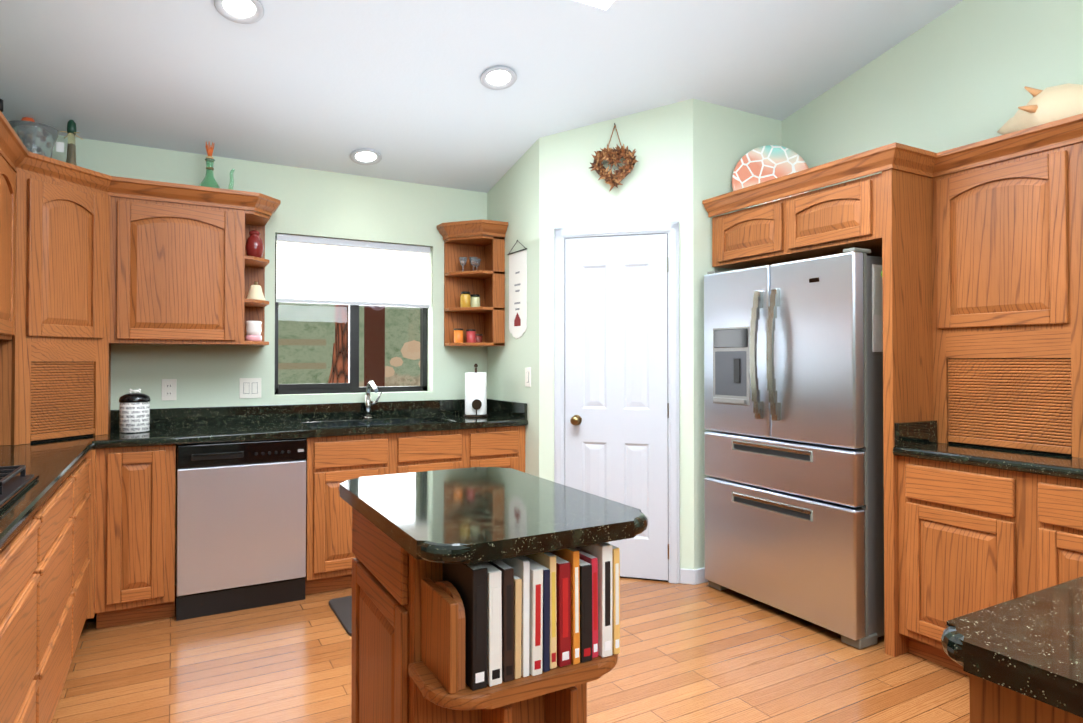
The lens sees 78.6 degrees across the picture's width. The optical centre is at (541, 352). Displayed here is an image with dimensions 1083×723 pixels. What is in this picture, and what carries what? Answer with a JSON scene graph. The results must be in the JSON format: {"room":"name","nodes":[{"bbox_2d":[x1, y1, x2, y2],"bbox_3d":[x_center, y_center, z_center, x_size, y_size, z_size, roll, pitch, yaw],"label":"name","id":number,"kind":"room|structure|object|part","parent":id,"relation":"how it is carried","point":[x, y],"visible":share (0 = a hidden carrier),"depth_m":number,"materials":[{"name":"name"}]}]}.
{"room":"kitchen","nodes":[
{"label":"kitchen","id":0,"kind":"room"},
{"bbox_2d":[52,112,639,584],"bbox_3d":[-1.113,-0.758,4.498,4.290,4.200,0.221,0,-1,-29],"label":"wall","id":1,"kind":"structure","parent":0,"point":[314,203],"depth_m":4.05,"materials":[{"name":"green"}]},
{"bbox_2d":[0,119,23,342],"bbox_3d":[-2.360,-0.480,2.648,0.345,0.842,0.486,0,-1,-29],"label":"upper cabinet","id":2,"kind":"object","parent":1,"relation":"attached to","point":[10,149],"depth_m":2.80,"materials":[{"name":"brown wood"}]},
{"bbox_2d":[20,147,111,338],"bbox_3d":[-2.272,-0.474,3.153,0.338,0.842,0.339,0,-1,-29],"label":"upper cabinet","id":3,"kind":"object","parent":1,"relation":"attached to","point":[94,265],"depth_m":3.13,"materials":[{"name":"brown wood"}]},
{"bbox_2d":[0,99,2,111],"bbox_3d":[-2.480,-0.982,3.019,0.076,0.352,0.076,0,-1,-29],"label":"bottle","id":4,"kind":"object","parent":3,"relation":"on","point":[1,105],"visible":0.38,"depth_m":3.02,"materials":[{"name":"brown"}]},
{"bbox_2d":[21,117,34,121],"bbox_3d":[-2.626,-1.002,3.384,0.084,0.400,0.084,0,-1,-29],"label":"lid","id":5,"kind":"object","parent":3,"relation":"on","point":[27,119],"visible":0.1,"depth_m":3.36,"materials":[{"name":"orange"}]},
{"bbox_2d":[8,120,58,157],"bbox_3d":[-2.485,-0.953,3.233,0.204,0.298,0.204,0,-1,-29],"label":"bowl","id":6,"kind":"object","parent":3,"relation":"on","point":[38,138],"visible":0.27,"depth_m":3.18,"materials":[{"name":"clear glass"}]},
{"bbox_2d":[56,120,82,165],"bbox_3d":[-2.431,-1.003,3.413,0.109,0.402,0.099,0,-1,-29],"label":"vinegar bottle","id":7,"kind":"object","parent":3,"relation":"on","point":[71,144],"visible":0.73,"depth_m":3.40,"materials":[{"name":"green glass"}]},
{"bbox_2d":[161,379,176,400],"bbox_3d":[-2.132,0.212,3.789,0.075,0.122,0.010,0,-1,-29],"label":"electrical outlet plate","id":8,"kind":"object","parent":1,"relation":"attached to","point":[169,390],"visible":1,"depth_m":3.79,"materials":[{"name":"white plastic"}]},
{"bbox_2d":[112,176,261,345],"bbox_3d":[-1.966,-0.468,3.693,0.752,0.842,0.346,0,-1,-29],"label":"upper cabinet","id":9,"kind":"object","parent":1,"relation":"attached to","point":[180,258],"depth_m":3.52,"materials":[{"name":"brown wood"}]},
{"bbox_2d":[199,142,234,189],"bbox_3d":[-1.862,-0.995,3.764,0.218,0.395,0.172,0,-1,-29],"label":"carafe","id":10,"kind":"object","parent":9,"relation":"on","point":[208,180],"visible":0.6,"depth_m":3.74,"materials":[{"name":"green glass"}]},
{"bbox_3d":[-1.669,-0.126,3.839,0.088,0.118,0.088,0,-1,-29],"label":"oil burner on the shelf","id":11,"kind":"part","parent":9,"relation":"part of","materials":[{"name":"white ceramic"}]},
{"bbox_2d":[245,230,263,257],"bbox_3d":[-1.667,-0.628,3.846,0.100,0.172,0.100,0,-1,-29],"label":"jar","id":12,"kind":"object","parent":9,"relation":"on","point":[254,246],"visible":0.92,"depth_m":3.81,"materials":[{"name":"red ceramic"}]},
{"bbox_2d":[246,282,264,299],"bbox_3d":[-1.661,-0.358,3.846,0.104,0.112,0.104,0,-1,-29],"label":"lampshade","id":13,"kind":"object","parent":9,"relation":"on","point":[255,291],"visible":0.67,"depth_m":3.82,"materials":[{"name":"beige"}]},
{"bbox_2d":[239,378,260,397],"bbox_3d":[-1.757,0.213,3.998,0.122,0.122,0.010,0,-1,-29],"label":"switch plate","id":14,"kind":"object","parent":1,"relation":"attached to","point":[249,387],"visible":1,"depth_m":4.00,"materials":[{"name":"white plastic"}]},
{"bbox_2d":[274,235,427,394],"bbox_3d":[-1.258,-0.236,4.434,1.020,1.005,0.062,0,-1,-29],"label":"window","id":15,"kind":"structure","parent":1,"relation":"in","point":[352,384],"depth_m":4.40,"materials":[{"name":"black"}]},
{"bbox_2d":[276,233,429,307],"bbox_3d":[-1.218,-0.526,4.364,0.996,0.423,0.050,0,-1,-29],"label":"window shade","id":16,"kind":"object","parent":15,"relation":"attached to","point":[317,270],"visible":0.98,"depth_m":4.34,"materials":[{"name":"white fabric"}]},
{"bbox_2d":[437,219,507,346],"bbox_3d":[-0.475,-0.464,4.519,0.381,0.832,0.352,0,-1,-29],"label":"corner shelf","id":17,"kind":"object","parent":1,"relation":"attached to","point":[485,280],"visible":1,"depth_m":4.60,"materials":[{"name":"brown wood"}]},
{"bbox_2d":[454,328,482,342],"bbox_3d":[-0.504,-0.118,4.563,0.201,0.099,0.095,0,-1,-29],"label":"candle","id":18,"kind":"object","parent":17,"relation":"on","point":[472,336],"visible":0.92,"depth_m":4.53,"materials":[{"name":"orange wax"}]},
{"bbox_2d":[459,257,480,270],"bbox_3d":[-0.485,-0.604,4.561,0.170,0.100,0.120,0,-1,-29],"label":"glass","id":19,"kind":"object","parent":17,"relation":"on","point":[475,261],"visible":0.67,"depth_m":4.53,"materials":[{"name":"clear glass"}]},
{"bbox_2d":[460,291,479,306],"bbox_3d":[-0.489,-0.364,4.550,0.147,0.110,0.072,0,-1,-37],"label":"jar","id":20,"kind":"object","parent":17,"relation":"on","point":[467,299],"visible":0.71,"depth_m":4.51,"materials":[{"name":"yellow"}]},
{"bbox_2d":[0,0,962,192],"bbox_3d":[0.643,-2.060,1.360,4.830,1.842,7.500,0,-1,-29],"label":"ceiling","id":21,"kind":"structure","parent":0,"point":[333,85],"depth_m":3.35,"materials":[{"name":"white paint"}]},
{"bbox_2d":[214,0,263,23],"bbox_3d":[-1.273,-1.456,2.790,0.194,0.053,0.190,0,-1,-29],"label":"recessed light","id":22,"kind":"object","parent":21,"relation":"in","point":[244,11],"visible":1,"depth_m":2.81,"materials":[{"name":"grey paint"}]},
{"bbox_2d":[350,148,381,164],"bbox_3d":[-1.085,-1.211,4.094,0.194,0.053,0.190,0,-1,-29],"label":"recessed light","id":23,"kind":"object","parent":21,"relation":"in","point":[364,156],"visible":1,"depth_m":4.09,"materials":[{"name":"grey paint"}]},
{"bbox_2d":[480,66,516,89],"bbox_3d":[-0.224,-1.433,3.454,0.194,0.053,0.190,0,-1,-29],"label":"recessed light","id":24,"kind":"object","parent":21,"relation":"in","point":[498,77],"visible":0.96,"depth_m":3.45,"materials":[{"name":"grey paint"}]},
{"bbox_2d":[51,578,969,722],"bbox_3d":[0.643,1.336,1.321,4.830,0.060,7.500,0,-1,-29],"label":"floor","id":25,"kind":"structure","parent":0,"point":[705,652],"depth_m":2.75,"materials":[{"name":"brown wood"}]},
{"bbox_2d":[0,499,47,722],"bbox_3d":[-1.522,0.869,1.405,0.615,0.872,0.795,0,-1,-29],"label":"base cabinet","id":26,"kind":"object","parent":25,"relation":"on","point":[24,559],"depth_m":1.72,"materials":[{"name":"brown wood"}]},
{"bbox_2d":[0,435,103,550],"bbox_3d":[-1.154,0.353,0.788,0.654,0.142,6.197,0,-1,-29],"label":"countertop","id":27,"kind":"structure","parent":26,"relation":"on","point":[53,464],"depth_m":2.37,"materials":[{"name":"stone"}]},
{"bbox_2d":[0,465,38,511],"bbox_3d":[-1.601,0.368,1.570,0.530,0.050,0.920,0,-1,-29],"label":"cooktop","id":28,"kind":"object","parent":27,"relation":"in","point":[13,486],"visible":0.98,"depth_m":1.90,"materials":[{"name":"black metal"}]},
{"bbox_2d":[44,465,79,722],"bbox_3d":[-1.901,0.877,2.085,0.615,0.872,0.760,0,-1,-29],"label":"base cabinet","id":29,"kind":"object","parent":25,"relation":"on","point":[47,577],"depth_m":2.29,"materials":[{"name":"brown wood"}]},
{"bbox_2d":[76,450,91,646],"bbox_3d":[-2.222,0.884,2.661,0.615,0.872,0.560,0,-1,-29],"label":"base cabinet","id":30,"kind":"object","parent":25,"relation":"on","point":[84,590],"depth_m":2.93,"materials":[{"name":"brown wood"}]},
{"bbox_2d":[95,445,175,628],"bbox_3d":[-2.098,0.893,3.450,0.328,0.872,0.616,0,-1,-29],"label":"base cabinet","id":31,"kind":"object","parent":25,"relation":"on","point":[135,541],"depth_m":3.19,"materials":[{"name":"brown wood"}]},
{"bbox_2d":[104,380,527,463],"bbox_3d":[-1.228,0.418,3.930,2.264,0.493,0.632,0,-1,-29],"label":"countertop","id":32,"kind":"structure","parent":31,"relation":"on","point":[194,425],"depth_m":3.95,"materials":[{"name":"stone"}]},
{"bbox_2d":[0,335,111,445],"bbox_3d":[-2.494,0.179,3.209,0.665,0.464,0.665,0,-1,-29],"label":"appliance garage","id":33,"kind":"object","parent":32,"relation":"on","point":[51,389],"depth_m":3.10,"materials":[{"name":"brown wood"}]},
{"bbox_2d":[119,389,150,432],"bbox_3d":[-2.134,0.301,3.472,0.144,0.227,0.144,0,-1,-29],"label":"canister","id":34,"kind":"object","parent":32,"relation":"on","point":[134,412],"visible":1,"depth_m":3.42,"materials":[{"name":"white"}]},
{"bbox_2d":[363,380,381,418],"bbox_3d":[-1.052,0.299,4.211,0.120,0.249,0.232,0,-1,-29],"label":"faucet","id":35,"kind":"object","parent":32,"relation":"on","point":[371,409],"depth_m":4.26,"materials":[{"name":"silver metal"}]},
{"bbox_2d":[463,364,487,416],"bbox_3d":[-0.439,0.248,4.438,0.170,0.355,0.173,0,-1,-29],"label":"paper towel holder","id":36,"kind":"object","parent":32,"relation":"on","point":[475,393],"visible":1,"depth_m":4.38,"materials":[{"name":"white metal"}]},
{"bbox_2d":[176,438,306,620],"bbox_3d":[-1.677,0.898,3.673,0.610,0.867,0.623,0,-1,-29],"label":"dishwasher","id":37,"kind":"object","parent":25,"relation":"on","point":[241,525],"visible":1,"depth_m":3.41,"materials":[{"name":"silver metal"}]},
{"bbox_2d":[329,596,351,635],"bbox_3d":[-0.606,1.323,3.533,0.940,0.015,0.520,0,-1,-29],"label":"mat","id":38,"kind":"object","parent":25,"relation":"on","point":[341,607],"visible":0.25,"depth_m":3.37,"materials":[{"name":"grey rubber"}]},
{"bbox_2d":[305,454,394,594],"bbox_3d":[-1.205,1.005,3.946,0.468,0.659,0.616,0,-1,-29],"label":"base cabinet","id":39,"kind":"object","parent":25,"relation":"on","point":[329,555],"depth_m":3.64,"materials":[{"name":"brown wood"}]},
{"bbox_2d":[371,450,470,473],"bbox_3d":[-0.803,1.007,4.170,0.452,0.659,0.616,0,-1,-29],"label":"base cabinet","id":40,"kind":"object","parent":25,"relation":"on","point":[404,461],"depth_m":3.88,"materials":[{"name":"brown wood"}]},
{"bbox_2d":[439,446,524,471],"bbox_3d":[-0.425,1.010,4.380,0.414,0.659,0.616,0,-1,-29],"label":"base cabinet","id":41,"kind":"object","parent":25,"relation":"on","point":[479,456],"depth_m":4.09,"materials":[{"name":"brown wood"}]},
{"bbox_2d":[339,467,647,722],"bbox_3d":[-0.183,0.854,1.839,0.585,0.914,0.900,0,-1,-29],"label":"kitchen island","id":42,"kind":"object","parent":25,"relation":"on","point":[412,532],"visible":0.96,"depth_m":1.60,"materials":[{"name":"stone"}]},
{"bbox_2d":[436,581,464,689],"bbox_3d":[-0.211,0.619,1.489,0.016,0.200,0.170,0,-1,-29],"label":"panel","id":43,"kind":"object","parent":42,"relation":"in","point":[448,588],"visible":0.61,"depth_m":1.42,"materials":[{"name":"brown wood"}]},
{"bbox_2d":[442,542,619,690],"bbox_3d":[-0.025,0.589,1.580,0.382,0.262,0.199,0,-1,-29],"label":"cookbooks","id":44,"kind":"object","parent":42,"relation":"in","point":[533,614],"visible":0.83,"depth_m":1.49,"materials":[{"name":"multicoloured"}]},
{"bbox_2d":[704,247,884,648],"bbox_3d":[1.433,0.431,3.512,0.757,1.796,0.960,0,-1,-29],"label":"refrigerator","id":45,"kind":"object","parent":25,"relation":"on","point":[793,446],"visible":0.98,"depth_m":3.19,"materials":[{"name":"grey metal"}]},
{"bbox_2d":[898,456,1082,675],"bbox_3d":[2.108,0.882,2.506,0.615,0.873,1.214,0,-1,-29],"label":"base cabinet","id":46,"kind":"object","parent":25,"relation":"on","point":[971,539],"visible":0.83,"depth_m":2.61,"materials":[{"name":"brown wood"}]},
{"bbox_2d":[893,420,1082,479],"bbox_3d":[2.104,0.373,2.503,0.632,0.142,1.224,0,-1,-29],"label":"countertop","id":47,"kind":"structure","parent":46,"relation":"on","point":[917,439],"depth_m":2.67,"materials":[{"name":"stone"}]},
{"bbox_2d":[926,333,1082,457],"bbox_3d":[2.084,0.157,2.853,0.326,0.499,0.600,0,-1,-29],"label":"appliance garage","id":48,"kind":"object","parent":47,"relation":"on","point":[1008,391],"depth_m":2.76,"materials":[{"name":"brown wood"}]},
{"bbox_2d":[969,677,1082,722],"bbox_3d":[1.854,0.866,1.117,2.410,0.873,0.875,0,-1,-29],"label":"base cabinet","id":49,"kind":"object","parent":25,"relation":"on","point":[988,704],"depth_m":0.87,"materials":[{"name":"wood"}]},
{"bbox_2d":[941,577,1082,720],"bbox_3d":[1.840,0.409,1.111,2.448,0.040,0.948,0,-1,-29],"label":"countertop","id":50,"kind":"structure","parent":49,"relation":"on","point":[1030,646],"depth_m":0.88,"materials":[{"name":"black stone"}]},
{"bbox_2d":[484,134,555,481],"bbox_3d":[-0.154,-0.759,4.452,0.100,4.200,0.756,0,-1,-29],"label":"wall","id":51,"kind":"structure","parent":0,"point":[524,198],"depth_m":4.16,"materials":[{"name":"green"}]},
{"bbox_2d":[507,240,526,338],"bbox_3d":[-0.159,-0.416,4.340,0.012,0.652,0.270,0,-1,-29],"label":"banner sign","id":52,"kind":"object","parent":51,"relation":"attached to","point":[517,294],"visible":1,"depth_m":4.33,"materials":[{"name":"white fabric"}]},
{"bbox_2d":[525,368,530,386],"bbox_3d":[-0.087,0.155,4.208,0.010,0.122,0.075,0,-1,-29],"label":"switch plate","id":53,"kind":"object","parent":51,"relation":"attached to","point":[527,377],"visible":1,"depth_m":4.20,"materials":[{"name":"white plastic"}]},
{"bbox_2d":[590,123,637,191],"bbox_3d":[0.425,-1.160,3.920,0.295,0.411,0.095,0,-1,15],"label":"heart wreath","id":54,"kind":"object","parent":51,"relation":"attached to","point":[614,156],"visible":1,"depth_m":3.90,"materials":[{"name":"brown plant"}]},
{"bbox_2d":[565,234,668,579],"bbox_3d":[0.440,0.314,3.941,0.451,2.020,0.451,0,-1,-29],"label":"pantry door","id":55,"kind":"structure","parent":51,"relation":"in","point":[616,395],"depth_m":3.93,"materials":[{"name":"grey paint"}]},
{"bbox_2d":[554,221,679,583],"bbox_3d":[0.439,0.286,3.943,0.750,2.100,0.023,0,-1,16],"label":"door frame","id":56,"kind":"structure","parent":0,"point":[669,229],"depth_m":3.86,"materials":[{"name":"grey paint"}]},
{"bbox_2d":[640,0,1082,543],"bbox_3d":[2.650,-0.781,2.446,0.251,4.200,7.470,0,-1,-29],"label":"wall","id":57,"kind":"structure","parent":0,"point":[964,72],"depth_m":3.75,"materials":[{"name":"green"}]},
{"bbox_2d":[680,567,707,584],"bbox_3d":[0.757,1.295,4.118,1.407,0.085,0.670,0,-1,-29],"label":"baseboard","id":58,"kind":"structure","parent":57,"relation":"attached to","point":[692,576],"depth_m":3.82,"materials":[{"name":"grey paint"}]},
{"bbox_2d":[706,145,925,268],"bbox_3d":[1.523,-0.700,3.563,0.625,0.381,1.080,0,-1,-29],"label":"upper cabinet","id":59,"kind":"object","parent":57,"relation":"attached to","point":[884,213],"depth_m":3.19,"materials":[{"name":"brown wood"}]},
{"bbox_2d":[732,145,808,208],"bbox_3d":[1.363,-1.024,3.931,0.361,0.444,0.288,0,-1,-29],"label":"decorative plate","id":60,"kind":"object","parent":59,"relation":"on","point":[758,165],"visible":0.54,"depth_m":3.97,"materials":[{"name":"ceramic"}]},
{"bbox_2d":[922,116,1073,336],"bbox_3d":[2.070,-0.495,2.867,0.345,0.806,0.575,0,-1,-29],"label":"upper cabinet","id":61,"kind":"object","parent":57,"relation":"attached to","point":[977,247],"depth_m":2.77,"materials":[{"name":"brown wood"}]},
{"bbox_2d":[1074,113,1082,332],"bbox_3d":[2.350,-0.501,2.365,0.345,0.806,0.575,0,-1,-29],"label":"upper cabinet","id":62,"kind":"object","parent":57,"relation":"attached to","point":[1078,119],"depth_m":2.55,"materials":[{"name":"brown wood"}]},
{"bbox_2d":[997,83,1082,134],"bbox_3d":[2.298,-0.968,2.446,0.334,0.304,1.099,0,-1,-29],"label":"decor","id":63,"kind":"object","parent":62,"relation":"on","point":[1051,104],"visible":0.54,"depth_m":2.67,"materials":[{"name":"beige ceramic"}]},
{"label":"outside","id":64,"kind":"structure","parent":0,"visible":0},
{"bbox_2d":[278,302,419,386],"bbox_3d":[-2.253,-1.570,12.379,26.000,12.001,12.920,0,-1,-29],"label":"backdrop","id":65,"kind":"structure","parent":64,"point":[401,338],"depth_m":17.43,"materials":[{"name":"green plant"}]}
]}

